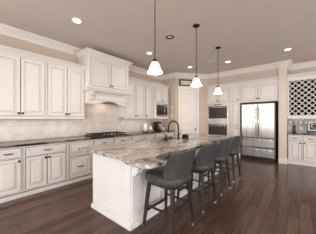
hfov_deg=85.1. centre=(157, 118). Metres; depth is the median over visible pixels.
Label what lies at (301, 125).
wall
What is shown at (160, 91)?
upper cabinet
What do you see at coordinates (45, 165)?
base cabinet
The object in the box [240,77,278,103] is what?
upper cabinet
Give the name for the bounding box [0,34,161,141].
wall
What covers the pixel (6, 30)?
trim
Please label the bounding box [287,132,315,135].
countertop
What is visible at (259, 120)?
refrigerator
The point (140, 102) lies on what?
upper cabinet
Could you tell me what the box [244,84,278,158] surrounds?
wall
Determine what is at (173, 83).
wall
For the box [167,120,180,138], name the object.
kitchen faucet
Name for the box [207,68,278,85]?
wall
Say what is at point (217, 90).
pendant light
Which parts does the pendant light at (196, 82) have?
lamp shade, rod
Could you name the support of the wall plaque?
on the serving tray
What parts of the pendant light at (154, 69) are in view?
rod, lamp shade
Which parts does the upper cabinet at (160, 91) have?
door, crown moulding, door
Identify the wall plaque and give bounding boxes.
[308,121,315,130]
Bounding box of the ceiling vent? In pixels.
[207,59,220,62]
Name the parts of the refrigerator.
fridge door, freezer drawer, freezer drawer, fridge door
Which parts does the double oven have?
oven door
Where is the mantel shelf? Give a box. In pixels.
[82,86,131,95]
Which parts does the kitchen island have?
panel, panel, skirting, panel, panel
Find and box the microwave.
[156,103,167,116]
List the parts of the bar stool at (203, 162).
leg, leg, leg, seat, backrest, leg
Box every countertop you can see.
[0,130,174,148]
[80,133,234,168]
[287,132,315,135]
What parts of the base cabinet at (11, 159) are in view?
drawer, door, skirting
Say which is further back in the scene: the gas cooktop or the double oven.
the double oven
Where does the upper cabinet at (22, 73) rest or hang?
attached to the wall at (100, 117)
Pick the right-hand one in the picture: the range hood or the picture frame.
the picture frame
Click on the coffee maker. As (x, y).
(156, 127)
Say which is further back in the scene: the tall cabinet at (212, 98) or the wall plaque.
the tall cabinet at (212, 98)
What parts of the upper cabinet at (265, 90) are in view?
door, crown moulding, door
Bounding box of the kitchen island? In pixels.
[91,138,218,230]
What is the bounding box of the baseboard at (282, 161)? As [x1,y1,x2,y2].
[278,158,287,163]
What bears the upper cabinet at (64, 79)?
attached to the wall at (100, 117)
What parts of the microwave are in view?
glass door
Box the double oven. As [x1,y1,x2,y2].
[208,104,227,134]
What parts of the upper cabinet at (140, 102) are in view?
door, light rail, door, crown moulding, door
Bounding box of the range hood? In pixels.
[75,48,132,106]
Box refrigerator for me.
[242,102,277,161]
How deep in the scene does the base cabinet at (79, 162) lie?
3.65 m
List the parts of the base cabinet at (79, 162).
skirting, drawer, drawer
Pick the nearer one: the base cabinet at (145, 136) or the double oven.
the base cabinet at (145, 136)
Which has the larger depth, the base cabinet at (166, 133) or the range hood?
the base cabinet at (166, 133)
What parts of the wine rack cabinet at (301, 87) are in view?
scalloped rail, crown moulding, panel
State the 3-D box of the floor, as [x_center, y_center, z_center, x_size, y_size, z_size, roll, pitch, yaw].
[1.226,1.390,1.290,9.050,0.100,10.850,0,0,40]
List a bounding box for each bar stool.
[142,147,196,233]
[176,141,218,213]
[198,137,232,194]
[214,134,242,182]
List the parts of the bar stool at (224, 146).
leg, seat, backrest, leg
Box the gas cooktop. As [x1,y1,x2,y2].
[84,131,125,136]
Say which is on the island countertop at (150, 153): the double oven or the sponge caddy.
the sponge caddy
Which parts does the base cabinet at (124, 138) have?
drawer, drawer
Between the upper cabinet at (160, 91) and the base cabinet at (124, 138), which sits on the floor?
the base cabinet at (124, 138)
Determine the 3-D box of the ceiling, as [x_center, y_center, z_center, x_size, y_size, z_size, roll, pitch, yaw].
[1.226,-1.760,1.290,9.050,0.100,10.850,0,0,40]
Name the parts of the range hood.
door, crown moulding, valance panel, door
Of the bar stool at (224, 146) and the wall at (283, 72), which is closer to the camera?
the bar stool at (224, 146)
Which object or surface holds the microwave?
in the upper cabinet at (160, 91)
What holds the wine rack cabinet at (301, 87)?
attached to the wall at (301, 125)
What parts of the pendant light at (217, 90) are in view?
lamp shade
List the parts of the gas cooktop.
cooktop plate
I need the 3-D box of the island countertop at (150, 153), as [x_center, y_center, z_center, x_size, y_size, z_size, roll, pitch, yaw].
[0.430,0.444,3.352,1.500,0.040,3.480,0,0,40]
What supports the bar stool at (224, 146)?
on the floor
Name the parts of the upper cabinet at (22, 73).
door, light rail, crown moulding, door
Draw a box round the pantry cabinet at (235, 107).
[229,82,242,157]
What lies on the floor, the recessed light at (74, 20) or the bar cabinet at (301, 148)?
the bar cabinet at (301, 148)
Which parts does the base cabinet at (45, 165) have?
door, skirting, drawer, door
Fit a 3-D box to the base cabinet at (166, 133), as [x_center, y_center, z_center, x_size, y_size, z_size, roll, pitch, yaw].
[0.045,0.903,6.206,0.667,0.874,1.132,0,0,40]
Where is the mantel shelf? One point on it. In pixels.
(100, 90)
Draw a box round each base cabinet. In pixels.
[0,147,22,202]
[22,142,66,196]
[65,140,91,184]
[91,136,130,177]
[131,133,154,140]
[155,132,173,137]
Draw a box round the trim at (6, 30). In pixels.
[0,23,315,79]
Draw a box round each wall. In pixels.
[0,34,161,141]
[162,77,206,134]
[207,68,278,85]
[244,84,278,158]
[279,67,287,158]
[288,67,315,132]
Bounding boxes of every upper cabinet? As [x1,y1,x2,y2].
[0,45,46,118]
[46,56,85,118]
[118,77,153,118]
[153,82,169,118]
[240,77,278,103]
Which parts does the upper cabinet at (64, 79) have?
door, light rail, crown moulding, door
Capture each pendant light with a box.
[147,0,162,74]
[191,24,201,86]
[214,46,222,93]
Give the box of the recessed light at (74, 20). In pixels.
[71,18,82,23]
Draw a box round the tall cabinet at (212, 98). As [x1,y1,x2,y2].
[207,83,228,134]
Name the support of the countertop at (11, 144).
on the base cabinet
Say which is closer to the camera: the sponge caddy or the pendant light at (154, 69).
the pendant light at (154, 69)
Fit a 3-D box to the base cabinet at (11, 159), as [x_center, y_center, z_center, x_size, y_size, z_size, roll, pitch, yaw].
[-2.637,0.903,2.952,0.667,0.874,0.397,0,0,40]
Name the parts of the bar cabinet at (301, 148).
drawer, door, skirting, drawer, door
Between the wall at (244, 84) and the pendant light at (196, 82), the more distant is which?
the wall at (244, 84)
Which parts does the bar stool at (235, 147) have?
leg, seat, backrest, leg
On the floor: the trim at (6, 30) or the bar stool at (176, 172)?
the bar stool at (176, 172)
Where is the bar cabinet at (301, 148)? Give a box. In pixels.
[288,134,315,166]
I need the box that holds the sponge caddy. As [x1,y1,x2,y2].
[182,134,188,138]
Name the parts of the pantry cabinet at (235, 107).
door, door, door, crown moulding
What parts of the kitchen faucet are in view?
spout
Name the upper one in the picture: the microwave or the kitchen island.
the microwave
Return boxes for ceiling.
[0,0,315,74]
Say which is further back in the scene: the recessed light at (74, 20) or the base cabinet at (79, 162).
the base cabinet at (79, 162)
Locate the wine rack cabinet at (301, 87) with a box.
[287,71,315,118]
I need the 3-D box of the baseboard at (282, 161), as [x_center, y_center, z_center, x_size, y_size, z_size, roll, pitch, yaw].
[3.789,1.270,5.211,0.218,0.140,0.138,0,0,40]
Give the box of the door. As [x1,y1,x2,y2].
[177,86,198,133]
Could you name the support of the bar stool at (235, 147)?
on the floor
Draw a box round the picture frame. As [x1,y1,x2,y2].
[179,79,192,85]
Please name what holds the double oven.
in the tall cabinet at (212, 98)
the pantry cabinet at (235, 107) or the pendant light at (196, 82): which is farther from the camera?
the pantry cabinet at (235, 107)
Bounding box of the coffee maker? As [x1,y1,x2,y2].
[153,122,161,130]
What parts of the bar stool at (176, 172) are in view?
leg, leg, seat, seat frame, leg, backrest, leg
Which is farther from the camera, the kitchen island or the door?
the door
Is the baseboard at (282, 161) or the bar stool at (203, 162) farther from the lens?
the baseboard at (282, 161)
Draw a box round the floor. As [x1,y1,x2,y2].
[0,157,315,233]
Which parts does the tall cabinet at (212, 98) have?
door, crown moulding, door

